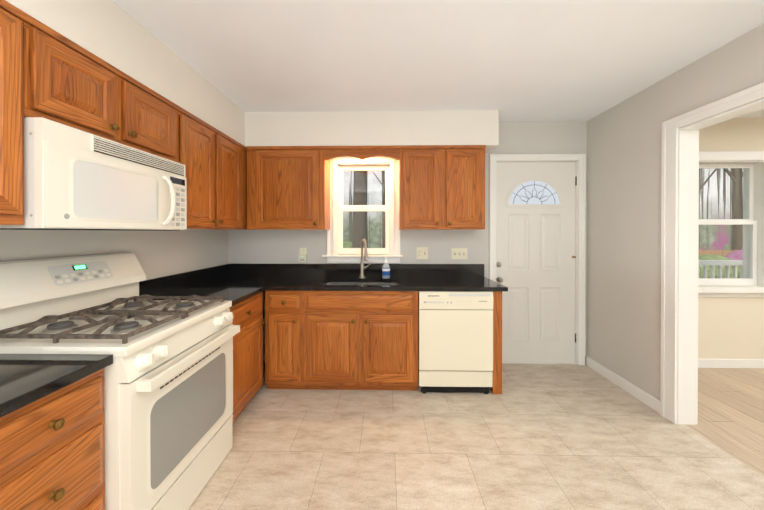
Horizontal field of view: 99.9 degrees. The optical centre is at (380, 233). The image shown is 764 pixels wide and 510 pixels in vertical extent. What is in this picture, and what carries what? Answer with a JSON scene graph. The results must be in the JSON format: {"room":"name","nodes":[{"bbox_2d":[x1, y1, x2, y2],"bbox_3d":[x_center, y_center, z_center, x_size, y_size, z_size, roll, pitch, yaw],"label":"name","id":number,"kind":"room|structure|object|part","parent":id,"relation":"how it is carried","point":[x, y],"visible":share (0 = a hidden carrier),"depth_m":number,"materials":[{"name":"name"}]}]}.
{"room":"kitchen","nodes":[
{"label":"kitchen","id":0,"kind":"room"},
{"bbox_2d":[0,229,228,279],"bbox_3d":[-1.704,0.105,0.410,0.150,2.460,5.830,0,0,1],"label":"wall","id":1,"kind":"structure","parent":0,"point":[161,253],"depth_m":2.13,"materials":[{"name":"grey paint"}]},
{"bbox_2d":[0,0,35,224],"bbox_3d":[-1.457,-0.419,0.749,0.320,0.776,0.863,0,0,1],"label":"upper cabinet","id":2,"kind":"object","parent":1,"relation":"attached to","point":[17,28],"depth_m":1.13,"materials":[{"name":"brown wood"}]},
{"bbox_2d":[36,19,183,164],"bbox_3d":[-1.439,-0.623,1.601,0.320,0.376,0.840,0,0,1],"label":"upper cabinet","id":3,"kind":"object","parent":1,"relation":"attached to","point":[47,72],"depth_m":1.47,"materials":[{"name":"brown wood"}]},
{"bbox_2d":[0,117,186,230],"bbox_3d":[-1.377,-0.225,1.601,0.446,0.412,0.838,0,0,1],"label":"microwave","id":4,"kind":"object","parent":3,"relation":"attached to","point":[76,179],"visible":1,"depth_m":1.38,"materials":[{"name":"white plastic"}]},
{"bbox_2d":[180,107,211,228],"bbox_3d":[-1.427,-0.426,2.202,0.320,0.776,0.355,0,0,1],"label":"upper cabinet","id":5,"kind":"object","parent":1,"relation":"attached to","point":[195,134],"depth_m":2.23,"materials":[{"name":"brown wood"}]},
{"bbox_2d":[212,126,227,229],"bbox_3d":[-1.421,-0.428,2.473,0.320,0.776,0.239,0,0,1],"label":"upper cabinet","id":6,"kind":"object","parent":1,"relation":"attached to","point":[219,139],"depth_m":2.52,"materials":[{"name":"brown wood"}]},
{"bbox_2d":[228,136,243,229],"bbox_3d":[-1.416,-0.429,2.734,0.320,0.776,0.337,0,0,1],"label":"upper cabinet","id":7,"kind":"object","parent":1,"relation":"attached to","point":[235,149],"depth_m":2.80,"materials":[{"name":"brown wood"}]},
{"bbox_2d":[229,121,586,360],"bbox_3d":[0.242,0.089,3.361,3.920,2.460,0.150,0,0,1],"label":"wall","id":8,"kind":"structure","parent":0,"point":[285,246],"depth_m":3.28,"materials":[{"name":"grey paint"}]},
{"bbox_2d":[248,146,331,229],"bbox_3d":[-0.881,-0.431,3.141,0.732,0.776,0.320,0,0,1],"label":"upper cabinet","id":9,"kind":"object","parent":8,"relation":"attached to","point":[289,186],"depth_m":2.98,"materials":[{"name":"brown wood"}]},
{"bbox_2d":[300,248,306,254],"bbox_3d":[-0.792,0.187,3.304,0.072,0.090,0.006,0,0,1],"label":"electrical outlet","id":10,"kind":"object","parent":8,"relation":"attached to","point":[303,251],"visible":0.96,"depth_m":3.30,"materials":[{"name":"beige plastic"}]},
{"bbox_2d":[298,255,306,261],"bbox_3d":[-0.793,0.250,3.282,0.077,0.072,0.036,0,0,1],"label":"detector","id":11,"kind":"object","parent":10,"relation":"attached to","point":[302,258],"visible":1,"depth_m":3.27,"materials":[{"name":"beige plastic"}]},
{"bbox_2d":[322,156,402,262],"bbox_3d":[-0.179,-0.266,3.343,0.819,1.128,0.200,0,0,1],"label":"window","id":12,"kind":"structure","parent":8,"relation":"in","point":[334,256],"depth_m":3.29,"materials":[{"name":"white wood"}]},
{"bbox_3d":[-0.167,-0.254,3.361,0.536,0.923,0.073,0,0,1],"label":"kitchen window sashes","id":13,"kind":"part","parent":12,"relation":"part of","materials":[{"name":"white wood"}]},
{"bbox_2d":[396,145,431,229],"bbox_3d":[0.334,-0.431,3.116,0.294,0.776,0.320,0,0,1],"label":"upper cabinet","id":14,"kind":"object","parent":8,"relation":"attached to","point":[415,161],"depth_m":2.96,"materials":[{"name":"brown wood"}]},
{"bbox_2d":[416,247,427,258],"bbox_3d":[0.430,0.196,3.274,0.116,0.124,0.015,0,0,1],"label":"outlet","id":15,"kind":"object","parent":8,"relation":"attached to","point":[421,252],"visible":1,"depth_m":3.28,"materials":[{"name":"beige plastic"}]},
{"bbox_2d":[432,145,459,229],"bbox_3d":[0.583,-0.431,3.111,0.255,0.776,0.320,0,0,1],"label":"upper cabinet","id":16,"kind":"object","parent":8,"relation":"attached to","point":[445,158],"depth_m":2.95,"materials":[{"name":"brown wood"}]},
{"bbox_2d":[451,248,466,258],"bbox_3d":[0.809,0.201,3.267,0.162,0.114,0.015,0,0,1],"label":"switch plate","id":17,"kind":"object","parent":8,"relation":"attached to","point":[458,253],"visible":1,"depth_m":3.27,"materials":[{"name":"beige plastic"}]},
{"bbox_2d":[460,145,485,229],"bbox_3d":[0.829,-0.431,3.106,0.290,0.776,0.320,0,0,1],"label":"upper cabinet","id":18,"kind":"object","parent":8,"relation":"attached to","point":[472,157],"depth_m":2.95,"materials":[{"name":"brown wood"}]},
{"bbox_2d":[496,162,576,361],"bbox_3d":[1.593,0.288,3.270,0.811,2.044,0.113,0,0,1],"label":"entry door","id":19,"kind":"structure","parent":8,"relation":"in","point":[536,237],"depth_m":3.28,"materials":[{"name":"white wood"}]},
{"bbox_2d":[489,154,585,364],"bbox_3d":[1.587,0.257,3.321,0.957,2.125,0.177,0,0,1],"label":"door frame","id":20,"kind":"structure","parent":8,"relation":"attached to","point":[578,159],"depth_m":3.24,"materials":[{"name":"white wood"}]},
{"bbox_2d":[113,0,763,121],"bbox_3d":[1.960,-1.186,0.554,7.470,0.120,6.280,0,0,1],"label":"ceiling","id":21,"kind":"structure","parent":0,"point":[542,60],"depth_m":1.96,"materials":[{"name":"white paint"}]},
{"bbox_2d":[5,0,498,152],"bbox_3d":[-0.293,-0.965,0.451,2.668,0.320,5.680,0,0,1],"label":"soffit beam","id":22,"kind":"structure","parent":21,"relation":"attached to","point":[112,33],"depth_m":2.66,"materials":[{"name":"white paint"}]},
{"bbox_2d":[188,361,763,509],"bbox_3d":[1.958,1.395,0.462,7.470,0.120,6.070,0,0,1],"label":"floor","id":23,"kind":"structure","parent":0,"point":[556,437],"depth_m":1.98,"materials":[{"name":"tile"}]},
{"bbox_2d":[0,368,104,509],"bbox_3d":[-1.305,0.905,0.954,0.614,0.852,0.466,0,0,1],"label":"base cabinet","id":24,"kind":"object","parent":23,"relation":"on","point":[52,451],"depth_m":0.99,"materials":[{"name":"brown wood"}]},
{"bbox_2d":[0,354,112,417],"bbox_3d":[-1.313,0.464,0.261,0.633,0.035,1.845,0,0,1],"label":"countertop","id":25,"kind":"structure","parent":24,"relation":"on","point":[26,379],"depth_m":1.03,"materials":[{"name":"stone"}]},
{"bbox_2d":[0,252,239,509],"bbox_3d":[-1.228,0.719,1.589,0.742,1.211,0.806,0,0,1],"label":"range","id":26,"kind":"object","parent":23,"relation":"on","point":[168,397],"visible":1,"depth_m":1.42,"materials":[{"name":"beige metal"}]},
{"bbox_2d":[229,291,271,421],"bbox_3d":[-1.254,0.898,2.356,0.659,0.852,0.719,0,0,1],"label":"base cabinet","id":27,"kind":"object","parent":23,"relation":"on","point":[248,343],"depth_m":2.41,"materials":[{"name":"brown wood"}]},
{"bbox_2d":[139,271,267,307],"bbox_3d":[-1.257,0.390,2.315,0.660,0.160,0.645,0,0,1],"label":"countertop","id":28,"kind":"structure","parent":27,"relation":"on","point":[236,287],"depth_m":2.54,"materials":[{"name":"stone"}]},
{"bbox_2d":[272,291,307,388],"bbox_3d":[-0.776,0.894,2.986,0.359,0.852,0.641,0,0,1],"label":"base cabinet","id":29,"kind":"object","parent":23,"relation":"on","point":[289,308],"depth_m":2.67,"materials":[{"name":"brown wood"}]},
{"bbox_2d":[308,291,417,389],"bbox_3d":[-0.176,0.895,2.974,0.992,0.852,0.641,0,0,1],"label":"base cabinet","id":30,"kind":"object","parent":23,"relation":"on","point":[358,340],"depth_m":2.66,"materials":[{"name":"brown wood"}]},
{"bbox_2d":[193,263,507,290],"bbox_3d":[-0.263,0.472,2.957,2.623,0.330,0.678,0,0,1],"label":"countertop","id":31,"kind":"structure","parent":30,"relation":"on","point":[281,277],"depth_m":3.17,"materials":[{"name":"stone"}]},
{"bbox_2d":[359,238,370,277],"bbox_3d":[-0.152,0.236,3.084,0.120,0.387,0.224,0,0,1],"label":"faucet","id":32,"kind":"object","parent":31,"relation":"on","point":[362,267],"visible":1,"depth_m":3.15,"materials":[{"name":"silver metal"}]},
{"bbox_2d":[382,257,389,278],"bbox_3d":[0.059,0.328,3.110,0.076,0.203,0.058,0,0,1],"label":"soap bottle","id":33,"kind":"object","parent":31,"relation":"on","point":[386,271],"visible":1,"depth_m":3.10,"materials":[{"name":"white"}]},
{"bbox_2d":[418,291,492,393],"bbox_3d":[0.628,0.897,2.920,0.602,0.850,0.605,0,0,1],"label":"dishwasher","id":34,"kind":"object","parent":23,"relation":"on","point":[455,341],"visible":1,"depth_m":2.63,"materials":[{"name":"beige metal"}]},
{"bbox_2d":[586,23,763,424],"bbox_3d":[2.087,0.105,0.408,0.110,2.460,5.680,0,0,1],"label":"wall","id":35,"kind":"structure","parent":0,"point":[623,267],"depth_m":2.60,"materials":[{"name":"grey paint"}]},
{"bbox_2d":[585,355,659,413],"bbox_3d":[2.073,1.278,2.792,0.014,0.090,0.923,0,0,1],"label":"baseboard","id":36,"kind":"structure","parent":35,"relation":"attached to","point":[650,401],"depth_m":2.70,"materials":[{"name":"white wood"}]},
{"bbox_2d":[660,82,763,424],"bbox_3d":[2.111,0.263,1.271,0.170,2.135,2.136,0,0,1],"label":"door frame","id":37,"kind":"structure","parent":35,"relation":"attached to","point":[679,320],"depth_m":2.23,"materials":[{"name":"white wood"}]},
{"bbox_2d":[695,216,696,424],"bbox_3d":[2.147,0.105,0.376,0.012,2.460,5.620,0,0,1],"label":"wall","id":38,"kind":"structure","parent":0,"point":[696,252],"depth_m":2.22,"materials":[{"name":"white paint"}]},
{"bbox_2d":[698,118,763,358],"bbox_3d":[3.975,0.090,3.250,3.550,2.460,0.200,0,0,1],"label":"wall","id":39,"kind":"structure","parent":0,"point":[730,327],"depth_m":3.16,"materials":[{"name":"beige paint"}]},
{"bbox_2d":[698,151,763,296],"bbox_3d":[3.915,-0.095,3.220,3.350,1.430,0.260,0,0,1],"label":"window","id":40,"kind":"structure","parent":39,"relation":"in","point":[756,158],"depth_m":3.22,"materials":[{"name":"white wood"}]},
{"bbox_3d":[3.885,-0.095,3.248,1.840,1.229,0.065,0,0,1],"label":"dining room window sashes","id":41,"kind":"part","parent":40,"relation":"part of","materials":[{"name":"white wood"}]},
{"bbox_2d":[698,359,763,368],"bbox_3d":[3.904,1.276,3.148,3.386,0.090,0.018,0,0,1],"label":"baseboard","id":42,"kind":"structure","parent":39,"relation":"attached to","point":[702,363],"depth_m":3.15,"materials":[{"name":"white wood"}]},
{"label":"outside","id":43,"kind":"structure","parent":0,"visible":0},
{"bbox_2d":[343,168,742,249],"bbox_3d":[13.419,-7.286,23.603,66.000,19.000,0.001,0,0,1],"label":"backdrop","id":44,"kind":"structure","parent":43,"point":[713,180],"depth_m":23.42,"materials":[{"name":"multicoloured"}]},
{"bbox_3d":[15.274,1.776,16.526,58.000,0.150,26.170,0,0,1],"label":"ground","id":45,"kind":"structure","parent":43,"visible":0},
{"bbox_2d":[343,168,742,277],"bbox_3d":[9.831,-5.972,12.921,28.293,15.493,11.880,0,0,1],"label":"trees","id":46,"kind":"object","parent":45,"relation":"on","point":[738,208],"depth_m":11.97,"materials":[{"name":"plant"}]},
{"bbox_2d":[698,249,737,256],"bbox_3d":[15.708,1.203,13.313,15.000,1.130,0.090,0,0,1],"label":"fence","id":47,"kind":"object","parent":45,"relation":"on","point":[703,252],"depth_m":13.33,"materials":[{"name":"brown wood"}]},
{"bbox_2d":[698,260,742,277],"bbox_3d":[6.449,1.060,5.235,4.015,1.400,0.100,0,0,1],"label":"railing","id":48,"kind":"object","parent":45,"relation":"on","point":[705,263],"depth_m":5.23,"materials":[{"name":"white wood"}]}
]}

